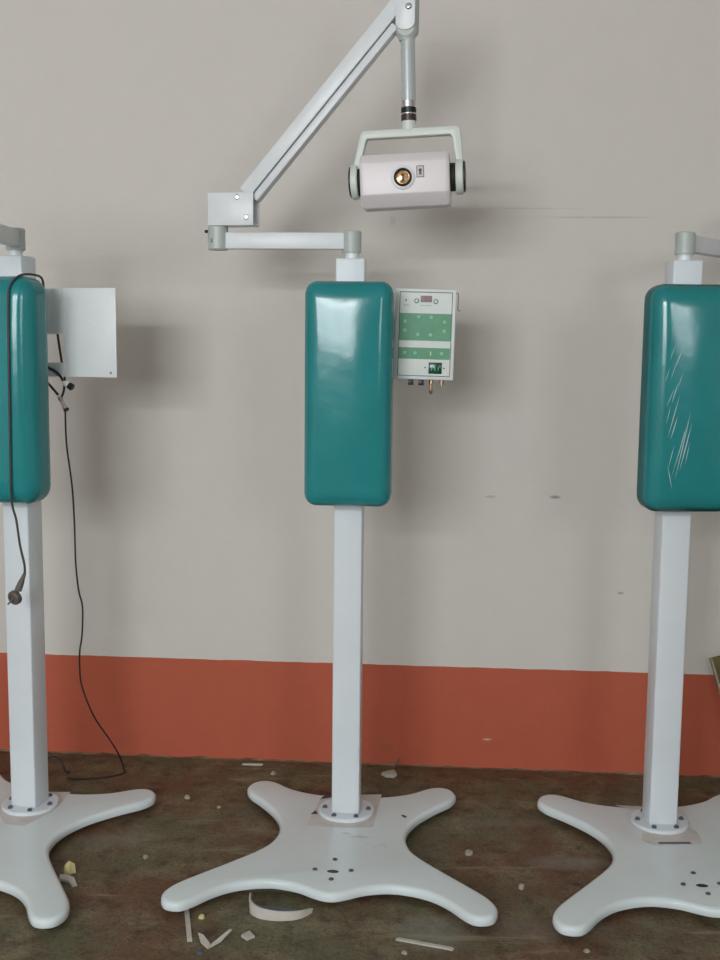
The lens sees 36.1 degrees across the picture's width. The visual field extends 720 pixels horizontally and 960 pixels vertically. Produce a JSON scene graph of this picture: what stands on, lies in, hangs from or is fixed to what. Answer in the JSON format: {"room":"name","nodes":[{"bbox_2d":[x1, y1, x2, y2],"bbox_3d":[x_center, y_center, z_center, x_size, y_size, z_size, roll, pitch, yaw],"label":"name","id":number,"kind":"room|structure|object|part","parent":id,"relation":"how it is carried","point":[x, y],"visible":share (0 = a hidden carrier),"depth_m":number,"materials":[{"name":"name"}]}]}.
{"room":"radiology room","nodes":[
{"label":"radiology room","id":0,"kind":"room"},
{"bbox_2d":[0,0,719,775],"bbox_3d":[0.013,-0.695,3.731,8.400,3.420,0.150,1,7,4],"label":"wall","id":1,"kind":"structure","parent":0,"point":[508,566],"depth_m":3.70,"materials":[{"name":"white paint"}]},
{"bbox_2d":[0,749,719,777],"bbox_3d":[-0.011,0.988,3.853,3.400,0.007,0.012,1,7,4],"label":"trim","id":2,"kind":"structure","parent":1,"relation":"attached to","point":[65,752],"depth_m":3.85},
{"bbox_2d":[0,751,719,959],"bbox_3d":[-0.015,1.426,0.686,7.800,0.100,7.020,1,7,0],"label":"floor","id":3,"kind":"structure","parent":0,"point":[116,912],"depth_m":3.06,"materials":[{"name":"concrete"}]},
{"bbox_2d":[48,756,69,773],"bbox_3d":[-1.041,0.967,3.754,0.114,0.053,0.030,1,7,3],"label":"cable","id":4,"kind":"object","parent":3,"relation":"on","point":[49,757],"visible":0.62,"depth_m":3.75,"materials":[{"name":"black rubber"}]},
{"bbox_2d":[59,874,76,886],"bbox_3d":[-0.792,1.081,2.991,0.085,0.014,0.027,6,9,36],"label":"scrap","id":5,"kind":"object","parent":3,"relation":"on","point":[69,879],"visible":0.96,"depth_m":2.99,"materials":[{"name":"white paint"}]},
{"bbox_2d":[64,861,75,874],"bbox_3d":[-0.802,1.066,3.041,0.028,0.032,0.027,-6,9,-43],"label":"chip","id":6,"kind":"object","parent":3,"relation":"on","point":[69,868],"visible":1,"depth_m":3.03,"materials":[{"name":"plastic"}]},
{"bbox_2d":[0,224,155,929],"bbox_3d":[-1.047,0.129,3.092,0.863,1.877,0.816,2,7,15],"label":"machine","id":7,"kind":"object","parent":3,"relation":"on","point":[33,819],"visible":0.98,"depth_m":3.21,"materials":[{"name":"white metal"}]},
{"bbox_3d":[-0.990,-0.671,2.983,0.035,0.046,0.342,1,7,0],"label":"horizontal arm","id":8,"kind":"part","parent":7,"relation":"part of","materials":[{"name":"paint"}]},
{"bbox_3d":[-1.000,0.170,3.277,0.083,1.640,0.080,2,7,15],"label":"post","id":9,"kind":"part","parent":7,"relation":"part of","materials":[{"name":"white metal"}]},
{"bbox_2d":[7,273,44,604],"bbox_3d":[-0.931,-0.112,3.111,0.060,0.929,0.159,5,8,34],"label":"cable","id":10,"kind":"object","parent":7,"relation":"hanging from","point":[14,597],"visible":0.96,"depth_m":3.06,"materials":[{"name":"grey rubber"}]},
{"bbox_2d":[48,382,58,395],"bbox_3d":[-0.913,-0.277,3.254,0.057,0.056,0.009,3,7,17],"label":"cable","id":11,"kind":"object","parent":7,"relation":"attached to","point":[49,384],"visible":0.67,"depth_m":3.25,"materials":[{"name":"black rubber"}]},
{"bbox_2d":[48,366,74,389],"bbox_3d":[-0.886,-0.303,3.238,0.104,0.079,0.021,2,7,15],"label":"cable","id":12,"kind":"object","parent":7,"relation":"attached to","point":[69,385],"visible":0.87,"depth_m":3.23,"materials":[{"name":"black rubber"}]},
{"bbox_3d":[-0.900,-0.316,3.245,0.073,0.056,0.011,3,7,20],"label":"cord","id":13,"kind":"part","parent":12,"relation":"part of","materials":[{"name":"black rubber"}]},
{"bbox_2d":[56,334,125,779],"bbox_3d":[-0.881,0.271,3.502,0.184,1.500,0.400,1,7,0],"label":"cable","id":14,"kind":"object","parent":7,"relation":"attached to","point":[60,398],"visible":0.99,"depth_m":3.40,"materials":[{"name":"black rubber"}]},
{"bbox_3d":[-0.881,-0.348,3.253,0.020,0.212,0.032,-5,9,-38],"label":"cord","id":15,"kind":"part","parent":14,"relation":"part of","materials":[{"name":"black rubber"}]},
{"bbox_2d":[184,909,191,941],"bbox_3d":[-0.432,1.116,2.775,0.012,0.004,0.162,-1,7,-12],"label":"strip","id":16,"kind":"object","parent":3,"relation":"on","point":[187,915],"visible":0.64,"depth_m":2.76,"materials":[{"name":"white paper"}]},
{"bbox_2d":[196,949,202,954],"bbox_3d":[-0.385,1.131,2.645,0.017,0.007,0.016,-4,8,-31],"label":"chip","id":17,"kind":"object","parent":3,"relation":"on","point":[199,952],"visible":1,"depth_m":2.64,"materials":[{"name":"blue plastic"}]},
{"bbox_2d":[198,929,231,948],"bbox_3d":[-0.353,1.120,2.692,0.085,0.019,0.056,0,7,-7],"label":"scrap","id":18,"kind":"object","parent":3,"relation":"on","point":[203,940],"visible":1,"depth_m":2.69,"materials":[{"name":"white paper"}]},
{"bbox_2d":[241,931,254,940],"bbox_3d":[-0.276,1.123,2.723,0.028,0.006,0.029,-6,9,-41],"label":"chip","id":19,"kind":"object","parent":3,"relation":"on","point":[248,935],"visible":1,"depth_m":2.72,"materials":[{"name":"white paper"}]},
{"bbox_2d":[242,763,263,765],"bbox_3d":[-0.373,0.988,3.839,0.075,0.004,0.013,1,7,2],"label":"flake","id":20,"kind":"object","parent":3,"relation":"on","point":[255,764],"visible":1,"depth_m":3.83,"materials":[{"name":"white paint"}]},
{"bbox_2d":[249,893,312,920],"bbox_3d":[-0.208,1.097,2.828,0.168,0.036,0.065,2,7,9],"label":"shard","id":21,"kind":"object","parent":3,"relation":"on","point":[272,913],"visible":1,"depth_m":2.81,"materials":[{"name":"white paint"}]},
{"bbox_2d":[161,0,497,927],"bbox_3d":[-0.043,-0.142,3.028,0.863,2.450,0.816,1,7,4],"label":"machine","id":22,"kind":"object","parent":3,"relation":"on","point":[345,844],"visible":1,"depth_m":3.05,"materials":[{"name":"white metal"}]},
{"bbox_3d":[-0.214,-0.684,3.163,0.342,0.046,0.035,1,7,4],"label":"horizontal arm","id":23,"kind":"part","parent":22,"relation":"part of","materials":[{"name":"paint"}]},
{"bbox_3d":[-0.093,-1.071,3.066,0.491,0.553,0.045,2,7,12],"label":"raised arm","id":24,"kind":"part","parent":22,"relation":"part of","materials":[{"name":"paint"}]},
{"bbox_3d":[-0.099,-1.016,3.074,0.412,0.465,0.036,2,7,12],"label":"parallel rod","id":25,"kind":"part","parent":22,"relation":"part of","materials":[{"name":"paint"}]},
{"bbox_3d":[-0.033,0.183,3.253,0.083,1.640,0.080,1,7,4],"label":"post","id":26,"kind":"part","parent":22,"relation":"part of","materials":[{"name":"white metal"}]},
{"bbox_2d":[357,169,360,195],"bbox_3d":[0.006,-0.827,3.063,0.024,0.077,0.077,1,7,4],"label":"washer","id":27,"kind":"object","parent":22,"relation":"in","point":[358,170],"depth_m":3.03,"materials":[{"name":"rubber"}]},
{"bbox_2d":[408,379,413,384],"bbox_3d":[0.147,-0.283,3.189,0.015,0.016,0.018,1,7,4],"label":"socket","id":28,"kind":"object","parent":22,"relation":"attached to","point":[410,381],"depth_m":3.18,"materials":[{"name":"black plastic"}]},
{"bbox_2d":[418,380,423,384],"bbox_3d":[0.176,-0.281,3.187,0.016,0.016,0.018,1,7,4],"label":"socket","id":29,"kind":"object","parent":22,"relation":"attached to","point":[420,382],"depth_m":3.18,"materials":[{"name":"black plastic"}]},
{"label":"panel frame","id":30,"kind":"part","parent":22,"relation":"part of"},
{"bbox_3d":[0.185,-0.415,3.145,0.151,0.237,0.003,1,7,4],"label":"panel","id":31,"kind":"part","parent":22,"relation":"part of","materials":[{"name":"plastic"}]},
{"bbox_3d":[0.215,-0.319,3.153,0.038,0.033,0.004,1,7,4],"label":"switch frame","id":32,"kind":"part","parent":22,"relation":"part of","materials":[{"name":"plastic"}]},
{"bbox_2d":[429,363,440,372],"bbox_3d":[0.214,-0.319,3.150,0.033,0.028,0.004,1,7,4],"label":"rocker switch","id":33,"kind":"object","parent":22,"relation":"attached to","point":[434,366],"depth_m":3.15,"materials":[{"name":"green plastic"}]},
{"bbox_2d":[450,163,455,191],"bbox_3d":[0.250,-0.832,3.033,0.032,0.077,0.077,1,7,4],"label":"washer","id":34,"kind":"object","parent":22,"relation":"in","point":[452,165],"depth_m":3.00,"materials":[{"name":"rubber"}]},
{"bbox_2d":[381,770,396,777],"bbox_3d":[0.106,1.000,3.756,0.053,0.010,0.045,-4,8,-33],"label":"shard","id":35,"kind":"object","parent":3,"relation":"on","point":[390,773],"visible":1,"depth_m":3.75,"materials":[{"name":"white paint"}]},
{"bbox_2d":[396,937,453,950],"bbox_3d":[0.157,1.132,2.696,0.145,0.003,0.012,3,7,18],"label":"strip","id":36,"kind":"object","parent":3,"relation":"on","point":[399,938],"visible":1,"depth_m":2.69,"materials":[{"name":"white paper"}]},
{"bbox_2d":[465,849,472,855],"bbox_3d":[0.314,1.072,3.185,0.025,0.010,0.034,1,7,0],"label":"chip","id":37,"kind":"object","parent":3,"relation":"on","point":[468,852],"visible":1,"depth_m":3.17,"materials":[{"name":"paint"}]},
{"bbox_2d":[518,883,524,889],"bbox_3d":[0.437,1.096,2.983,0.016,0.012,0.022,2,7,11],"label":"chip","id":38,"kind":"object","parent":3,"relation":"on","point":[521,885],"visible":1,"depth_m":2.98,"materials":[{"name":"paint"}]},
{"bbox_2d":[537,231,719,937],"bbox_3d":[0.907,0.153,3.055,0.863,1.877,0.915,0,7,-2],"label":"machine","id":39,"kind":"object","parent":3,"relation":"on","point":[665,854],"visible":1,"depth_m":3.02,"materials":[{"name":"white metal"}]},
{"bbox_3d":[0.901,0.199,3.197,0.083,1.640,0.080,0,7,-2],"label":"post","id":40,"kind":"part","parent":39,"relation":"part of","materials":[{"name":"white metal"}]},
{"bbox_3d":[1.034,-0.681,3.238,0.035,0.046,0.342,6,9,40],"label":"horizontal arm","id":41,"kind":"part","parent":39,"relation":"part of","materials":[{"name":"paint"}]},
{"bbox_2d":[709,656,719,693],"bbox_3d":[1.404,0.765,3.677,0.470,0.526,0.088,1,7,2],"label":"board","id":42,"kind":"object","parent":3,"relation":"on","point":[715,661],"visible":1,"depth_m":3.69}
]}

